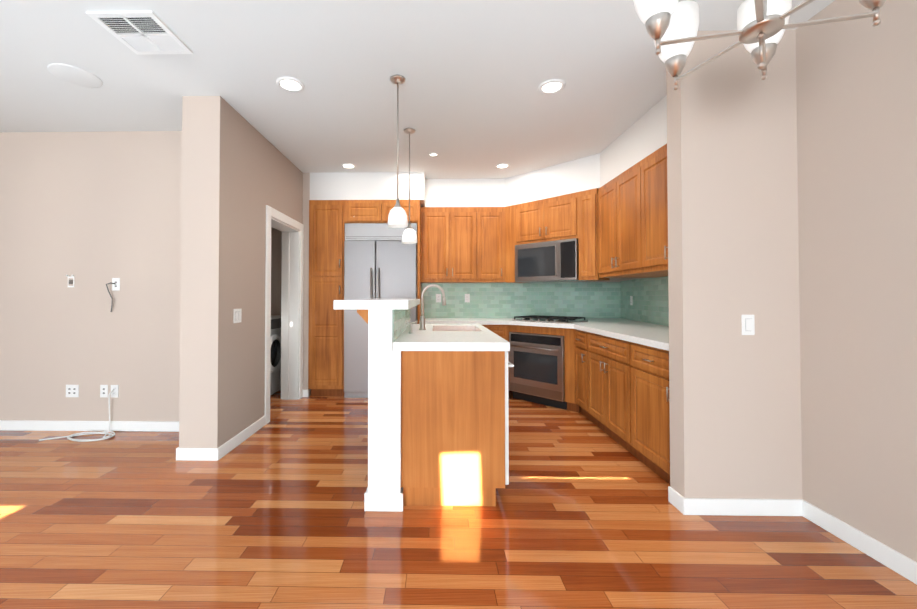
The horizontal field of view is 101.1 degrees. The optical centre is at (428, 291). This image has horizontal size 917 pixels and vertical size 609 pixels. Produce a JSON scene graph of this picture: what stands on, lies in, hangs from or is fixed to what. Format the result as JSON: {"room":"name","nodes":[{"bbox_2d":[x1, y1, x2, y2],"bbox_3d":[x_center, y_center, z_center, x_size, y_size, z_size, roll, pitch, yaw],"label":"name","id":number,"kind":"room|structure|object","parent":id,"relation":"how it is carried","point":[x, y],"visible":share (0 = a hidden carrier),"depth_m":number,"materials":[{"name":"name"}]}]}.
{"room":"kitchen","nodes":[
{"label":"kitchen","id":0,"kind":"room"},
{"bbox_2d":[0,131,181,420],"bbox_3d":[-3.428,-0.098,3.511,3.140,2.740,0.120,0,-1,1],"label":"wall","id":1,"kind":"structure","parent":0,"point":[94,213],"depth_m":3.45,"materials":[{"name":"beige paint"}]},
{"bbox_2d":[66,275,74,286],"bbox_3d":[-3.280,-0.092,3.438,0.060,0.115,0.020,0,-1,1],"label":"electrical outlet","id":2,"kind":"object","parent":1,"relation":"attached to","point":[71,280],"visible":0.96,"depth_m":3.44,"materials":[{"name":"white plastic"}]},
{"bbox_2d":[66,385,78,396],"bbox_3d":[-3.252,0.911,3.429,0.118,0.115,0.008,0,-1,1],"label":"electrical outlet","id":3,"kind":"object","parent":1,"relation":"attached to","point":[72,390],"visible":1,"depth_m":3.43,"materials":[{"name":"white plastic"}]},
{"bbox_2d":[0,420,178,431],"bbox_3d":[-3.415,1.226,3.422,3.110,0.090,0.017,0,-1,1],"label":"baseboard","id":4,"kind":"structure","parent":1,"relation":"attached to","point":[7,425],"depth_m":3.41,"materials":[{"name":"white"}]},
{"bbox_2d":[100,385,107,396],"bbox_3d":[-2.958,0.911,3.424,0.070,0.115,0.008,0,-1,1],"label":"electrical outlet","id":5,"kind":"object","parent":1,"relation":"attached to","point":[103,390],"visible":1,"depth_m":3.42,"materials":[{"name":"white plastic"}]},
{"bbox_2d":[111,385,118,397],"bbox_3d":[-2.861,0.911,3.421,0.070,0.115,0.008,0,-1,1],"label":"electrical outlet","id":6,"kind":"object","parent":1,"relation":"attached to","point":[115,393],"visible":0.96,"depth_m":3.42,"materials":[{"name":"white plastic"}]},
{"bbox_2d":[112,278,119,290],"bbox_3d":[-2.860,-0.062,3.436,0.070,0.115,0.008,0,-1,1],"label":"electrical outlet","id":7,"kind":"object","parent":1,"relation":"attached to","point":[116,287],"visible":1,"depth_m":3.43,"materials":[{"name":"white plastic"}]},
{"bbox_2d":[106,282,115,311],"bbox_3d":[-2.885,0.056,3.409,0.059,0.271,0.049,0,-1,1],"label":"cord","id":8,"kind":"object","parent":7,"relation":"hanging from","point":[110,295],"visible":0.94,"depth_m":3.41,"materials":[{"name":"grey plastic"}]},
{"bbox_2d":[179,96,302,447],"bbox_3d":[-1.704,-0.091,4.005,0.290,2.740,2.350,0,-1,1],"label":"wall","id":9,"kind":"structure","parent":0,"point":[220,396],"depth_m":2.89,"materials":[{"name":"beige paint"}]},
{"bbox_2d":[176,447,203,459],"bbox_3d":[-1.873,1.221,3.081,0.017,0.090,0.564,0,-1,1],"label":"baseboard","id":10,"kind":"structure","parent":9,"relation":"attached to","point":[181,453],"depth_m":2.80,"materials":[{"name":"white"}]},
{"bbox_2d":[233,309,241,322],"bbox_3d":[-1.571,0.203,3.090,0.008,0.115,0.118,0,-1,1],"label":"light switch","id":11,"kind":"object","parent":9,"relation":"attached to","point":[237,315],"visible":1,"depth_m":3.08,"materials":[{"name":"white plastic"}]},
{"bbox_2d":[212,416,265,460],"bbox_3d":[-1.567,1.222,3.186,0.014,0.090,0.784,0,-1,1],"label":"baseboard","id":12,"kind":"structure","parent":9,"relation":"attached to","point":[217,453],"depth_m":3.06,"materials":[{"name":"white"}]},
{"bbox_2d":[264,205,303,423],"bbox_3d":[-1.657,0.231,4.090,0.236,2.100,0.990,0,-1,1],"label":"door frame","id":13,"kind":"structure","parent":9,"relation":"attached to","point":[290,307],"depth_m":4.47,"materials":[{"name":"white wood"}]},
{"bbox_2d":[303,173,310,395],"bbox_3d":[-1.500,-0.078,4.886,0.085,2.740,0.580,0,-1,1],"label":"wall","id":14,"kind":"structure","parent":0,"point":[306,187],"depth_m":4.60,"materials":[{"name":"beige paint"}]},
{"bbox_2d":[0,0,834,178],"bbox_3d":[-1.166,-1.584,-0.209,8.100,0.120,11.100,0,-1,1],"label":"ceiling","id":15,"kind":"structure","parent":0,"point":[474,103],"depth_m":2.57,"materials":[{"name":"white paint"}]},
{"bbox_2d":[47,63,102,87],"bbox_3d":[-2.427,-1.477,2.587,0.280,0.008,0.280,0,-1,1],"label":"speaker","id":16,"kind":"object","parent":15,"relation":"attached to","point":[74,75],"visible":1,"depth_m":2.57},
{"bbox_2d":[86,10,192,54],"bbox_3d":[-1.646,-1.481,2.169,0.354,0.013,0.340,0,-1,1],"label":"ceiling vent","id":17,"kind":"object","parent":15,"relation":"in","point":[142,32],"visible":1,"depth_m":2.15,"materials":[{"name":"white metal"}]},
{"bbox_2d":[276,76,303,91],"bbox_3d":[-0.991,-1.474,2.690,0.190,0.010,0.190,0,-1,1],"label":"recessed light","id":18,"kind":"object","parent":15,"relation":"in","point":[289,84],"visible":1,"depth_m":2.68,"materials":[{"name":"white plastic"}]},
{"bbox_2d":[341,163,355,168],"bbox_3d":[-0.931,-1.450,4.360,0.170,0.010,0.170,0,-1,1],"label":"recessed light","id":19,"kind":"object","parent":15,"relation":"in","point":[348,165],"visible":1,"depth_m":4.34,"materials":[{"name":"white plastic"}]},
{"bbox_2d":[388,75,407,227],"bbox_3d":[-0.217,-0.966,2.622,0.140,1.029,0.140,0,-1,1],"label":"pendant light","id":20,"kind":"object","parent":15,"relation":"hanging from","point":[397,216],"visible":1,"depth_m":2.60,"materials":[{"name":"white glass"}]},
{"bbox_2d":[402,128,416,243],"bbox_3d":[-0.177,-0.954,3.434,0.140,1.029,0.140,0,-1,1],"label":"pendant light","id":21,"kind":"object","parent":15,"relation":"hanging from","point":[409,235],"visible":1,"depth_m":3.40,"materials":[{"name":"white glass"}]},
{"bbox_2d":[429,152,437,156],"bbox_3d":[0.051,-1.455,4.013,0.100,0.010,0.100,0,-1,1],"label":"recessed light","id":22,"kind":"object","parent":15,"relation":"in","point":[433,154],"visible":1,"depth_m":4.00,"materials":[{"name":"white"}]},
{"bbox_2d":[495,163,509,168],"bbox_3d":[0.855,-1.450,4.361,0.170,0.010,0.170,0,-1,1],"label":"recessed light","id":23,"kind":"object","parent":15,"relation":"in","point":[502,165],"visible":0.96,"depth_m":4.34,"materials":[{"name":"white plastic"}]},
{"bbox_2d":[538,79,565,93],"bbox_3d":[0.888,-1.474,2.719,0.190,0.010,0.190,0,-1,1],"label":"recessed light","id":24,"kind":"object","parent":15,"relation":"in","point":[552,86],"visible":1,"depth_m":2.71,"materials":[{"name":"white plastic"}]},
{"bbox_2d":[633,0,885,89],"bbox_3d":[1.183,-1.144,1.343,0.817,0.711,0.799,0,-1,1],"label":"chandelier","id":25,"kind":"object","parent":15,"relation":"hanging from","point":[673,25],"visible":1,"depth_m":1.42,"materials":[{"name":"silver metal"}]},
{"bbox_2d":[271,227,620,314],"bbox_3d":[-1.181,-0.072,5.246,7.570,2.740,0.150,0,-1,1],"label":"wall","id":26,"kind":"structure","parent":0,"point":[276,246],"depth_m":5.19,"materials":[{"name":"beige paint"}]},
{"bbox_2d":[344,200,383,223],"bbox_3d":[-0.795,-0.966,4.861,0.458,0.280,0.608,0,-1,1],"label":"upper cabinet","id":27,"kind":"object","parent":26,"relation":"attached to","point":[355,211],"depth_m":4.56,"materials":[{"name":"brown wood"}]},
{"bbox_2d":[384,200,420,231],"bbox_3d":[-0.337,-0.966,4.853,0.458,0.280,0.608,0,-1,1],"label":"upper cabinet","id":28,"kind":"object","parent":26,"relation":"attached to","point":[415,207],"depth_m":4.55,"materials":[{"name":"brown wood"}]},
{"bbox_2d":[421,207,505,282],"bbox_3d":[0.439,-0.595,4.951,1.086,0.964,0.372,0,-1,1],"label":"upper cabinet","id":29,"kind":"object","parent":26,"relation":"attached to","point":[463,244],"visible":0.98,"depth_m":4.80,"materials":[{"name":"brown wood"}]},
{"bbox_2d":[310,95,666,206],"bbox_3d":[0.549,-1.282,3.727,4.056,0.367,2.860,0,-1,1],"label":"soffit","id":30,"kind":"structure","parent":26,"relation":"attached to","point":[642,137],"depth_m":4.59,"materials":[{"name":"white paint"}]},
{"bbox_2d":[421,282,584,317],"bbox_3d":[1.008,0.123,5.125,2.220,0.485,0.007,0,-1,1],"label":"tile backsplash","id":31,"kind":"structure","parent":26,"relation":"attached to","point":[582,299],"depth_m":5.12,"materials":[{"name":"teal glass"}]},
{"bbox_2d":[436,294,440,301],"bbox_3d":[0.132,0.098,5.133,0.070,0.115,0.008,0,-1,1],"label":"outlet","id":32,"kind":"object","parent":31,"relation":"attached to","point":[438,297],"visible":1,"depth_m":5.13,"materials":[{"name":"white plastic"}]},
{"bbox_2d":[465,294,469,301],"bbox_3d":[0.522,0.098,5.125,0.070,0.115,0.008,0,-1,1],"label":"outlet","id":33,"kind":"object","parent":31,"relation":"attached to","point":[467,297],"visible":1,"depth_m":5.12,"materials":[{"name":"white plastic"}]},
{"bbox_2d":[505,188,609,282],"bbox_3d":[1.478,-0.599,4.488,0.378,0.970,1.155,1,-1,-44],"label":"upper cabinet","id":34,"kind":"object","parent":26,"relation":"attached to","point":[569,216],"visible":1,"depth_m":4.26,"materials":[{"name":"brown wood"}]},
{"bbox_2d":[515,238,582,282],"bbox_3d":[1.447,-0.345,4.491,0.404,0.458,0.784,1,-1,-44],"label":"microwave","id":35,"kind":"object","parent":34,"relation":"attached to","point":[553,261],"visible":0.94,"depth_m":4.35,"materials":[{"name":"silver metal"}]},
{"bbox_2d":[0,389,916,608],"bbox_3d":[-1.166,1.266,-0.251,8.100,0.100,11.100,0,-1,1],"label":"floor","id":36,"kind":"structure","parent":0,"point":[584,513],"depth_m":1.91,"materials":[{"name":"brown wood"}]},
{"bbox_2d":[39,389,114,441],"bbox_3d":[-3.013,1.076,3.285,0.563,0.382,0.266,0,-1,1],"label":"cord","id":37,"kind":"object","parent":36,"relation":"on","point":[88,433],"visible":1,"depth_m":3.29,"materials":[{"name":"white plastic"}]},
{"bbox_2d":[270,315,280,394],"bbox_3d":[-2.229,0.804,4.667,0.695,0.970,0.680,0,-1,1],"label":"washer","id":38,"kind":"object","parent":36,"relation":"on","point":[275,373],"visible":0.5,"depth_m":4.69,"materials":[{"name":"white plastic"}]},
{"bbox_2d":[308,200,344,395],"bbox_3d":[-1.241,0.093,4.853,0.434,2.398,0.608,0,-1,1],"label":"tall cabinet","id":39,"kind":"object","parent":36,"relation":"on","point":[328,219],"depth_m":4.55,"materials":[{"name":"brown wood"}]},
{"bbox_2d":[344,223,417,397],"bbox_3d":[-0.580,0.236,4.786,0.878,2.110,0.694,0,-1,1],"label":"fridge","id":40,"kind":"object","parent":36,"relation":"on","point":[380,260],"visible":0.46,"depth_m":4.51,"materials":[{"name":"silver metal"}]},
{"bbox_2d":[364,327,513,511],"bbox_3d":[0.087,0.809,2.884,0.881,0.907,1.499,0,-1,1],"label":"kitchen island","id":41,"kind":"object","parent":36,"relation":"on","point":[438,420],"depth_m":2.19,"materials":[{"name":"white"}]},
{"bbox_2d":[393,324,508,346],"bbox_3d":[0.141,0.333,2.922,0.679,0.050,1.495,0,-1,1],"label":"island countertop","id":42,"kind":"structure","parent":41,"relation":"on","point":[480,336],"depth_m":2.38,"materials":[{"name":"white stone"}]},
{"bbox_2d":[408,321,417,332],"bbox_3d":[-0.114,0.260,2.716,0.067,0.089,0.031,0,-1,1],"label":"soap dispenser","id":43,"kind":"object","parent":42,"relation":"on","point":[410,327],"visible":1,"depth_m":2.71,"materials":[{"name":"silver metal"}]},
{"bbox_2d":[419,284,445,329],"bbox_3d":[0.029,0.126,3.023,0.218,0.366,0.092,0,-1,1],"label":"faucet","id":44,"kind":"object","parent":42,"relation":"on","point":[422,321],"visible":1,"depth_m":3.00,"materials":[{"name":"silver metal"}]},
{"bbox_2d":[433,327,472,330],"bbox_3d":[0.224,0.458,3.172,0.393,0.216,0.578,0,-1,1],"label":"sink","id":45,"kind":"object","parent":42,"relation":"in","point":[434,328],"depth_m":3.46,"materials":[{"name":"white ceramic"}]},
{"bbox_2d":[508,354,508,396],"bbox_3d":[0.434,0.849,4.811,1.084,0.885,0.608,0,-1,1],"label":"base cabinet","id":46,"kind":"object","parent":36,"relation":"on","point":[508,354],"depth_m":4.52,"materials":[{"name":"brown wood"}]},
{"bbox_2d":[564,354,572,410],"bbox_3d":[1.603,0.838,4.078,0.304,0.885,0.304,0,-1,1],"label":"base cabinet","id":47,"kind":"object","parent":36,"relation":"on","point":[568,357],"depth_m":3.99,"materials":[{"name":"brown wood"}]},
{"bbox_2d":[509,332,566,409],"bbox_3d":[1.380,0.888,4.432,0.630,0.795,0.678,1,-1,-44],"label":"oven","id":48,"kind":"object","parent":47,"relation":"in","point":[537,372],"visible":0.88,"depth_m":4.23,"materials":[{"name":"silver metal"}]},
{"bbox_2d":[573,354,584,415],"bbox_3d":[1.947,0.833,3.760,0.860,0.885,0.340,0,-1,1],"label":"base cabinet","id":49,"kind":"object","parent":36,"relation":"on","point":[578,359],"depth_m":3.82,"materials":[{"name":"brown wood"}]},
{"bbox_2d":[585,354,628,450],"bbox_3d":[1.937,0.825,3.195,0.860,0.885,0.790,0,-1,1],"label":"base cabinet","id":50,"kind":"object","parent":36,"relation":"on","point":[617,380],"depth_m":3.19,"materials":[{"name":"brown wood"}]},
{"bbox_2d":[625,354,669,483],"bbox_3d":[1.925,0.815,2.523,0.860,0.885,0.555,0,-1,1],"label":"base cabinet","id":51,"kind":"object","parent":36,"relation":"on","point":[647,404],"depth_m":2.56,"materials":[{"name":"brown wood"}]},
{"bbox_2d":[425,318,668,353],"bbox_3d":[1.219,0.367,3.688,2.694,0.045,2.846,0,-1,1],"label":"countertop","id":52,"kind":"structure","parent":51,"relation":"on","point":[594,335],"depth_m":3.76,"materials":[{"name":"white stone"}]},
{"bbox_2d":[512,315,587,322],"bbox_3d":[1.437,0.332,4.502,0.501,0.047,0.720,1,-1,-44],"label":"cooktop","id":53,"kind":"object","parent":52,"relation":"in","point":[553,319],"visible":1,"depth_m":4.37,"materials":[{"name":"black metal"}]},
{"bbox_2d":[666,30,801,498],"bbox_3d":[1.764,-0.118,2.192,0.650,2.740,0.130,0,-1,1],"label":"wall","id":54,"kind":"structure","parent":0,"point":[733,257],"depth_m":2.13,"materials":[{"name":"beige paint"}]},
{"bbox_2d":[676,491,803,516],"bbox_3d":[1.740,1.206,2.101,0.634,0.090,0.020,0,-1,1],"label":"baseboard","id":55,"kind":"structure","parent":54,"relation":"attached to","point":[687,506],"depth_m":2.09,"materials":[{"name":"white"}]},
{"bbox_2d":[741,315,754,334],"bbox_3d":[1.797,0.190,2.117,0.070,0.115,0.008,0,-1,1],"label":"light switch","id":56,"kind":"object","parent":54,"relation":"attached to","point":[748,324],"visible":1,"depth_m":2.12,"materials":[{"name":"white plastic"}]},
{"bbox_2d":[621,0,916,561],"bbox_3d":[2.361,-0.155,-0.294,0.635,2.740,11.100,0,-1,1],"label":"wall","id":57,"kind":"structure","parent":0,"point":[856,86],"depth_m":1.81,"materials":[{"name":"beige paint"}]},
{"bbox_2d":[585,276,668,325],"bbox_3d":[2.342,0.094,3.674,0.467,0.500,2.860,0,-1,1],"label":"tile backsplash","id":58,"kind":"structure","parent":57,"relation":"attached to","point":[650,295],"depth_m":4.68,"materials":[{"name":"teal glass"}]},
{"bbox_2d":[598,163,664,277],"bbox_3d":[2.069,-0.618,3.538,0.612,0.940,0.849,0,-1,1],"label":"upper cabinet","id":59,"kind":"object","parent":57,"relation":"attached to","point":[633,221],"depth_m":3.50,"materials":[{"name":"brown wood"}]},
{"bbox_2d":[638,144,667,275],"bbox_3d":[2.054,-0.630,2.689,0.612,0.940,0.849,0,-1,1],"label":"upper cabinet","id":60,"kind":"object","parent":57,"relation":"attached to","point":[652,170],"depth_m":2.95,"materials":[{"name":"brown wood"}]},
{"bbox_2d":[804,500,916,583],"bbox_3d":[2.007,1.148,-1.802,0.017,0.090,7.810,0,-1,1],"label":"baseboard","id":61,"kind":"structure","parent":57,"relation":"attached to","point":[891,558],"depth_m":1.79,"materials":[{"name":"white"}]}
]}

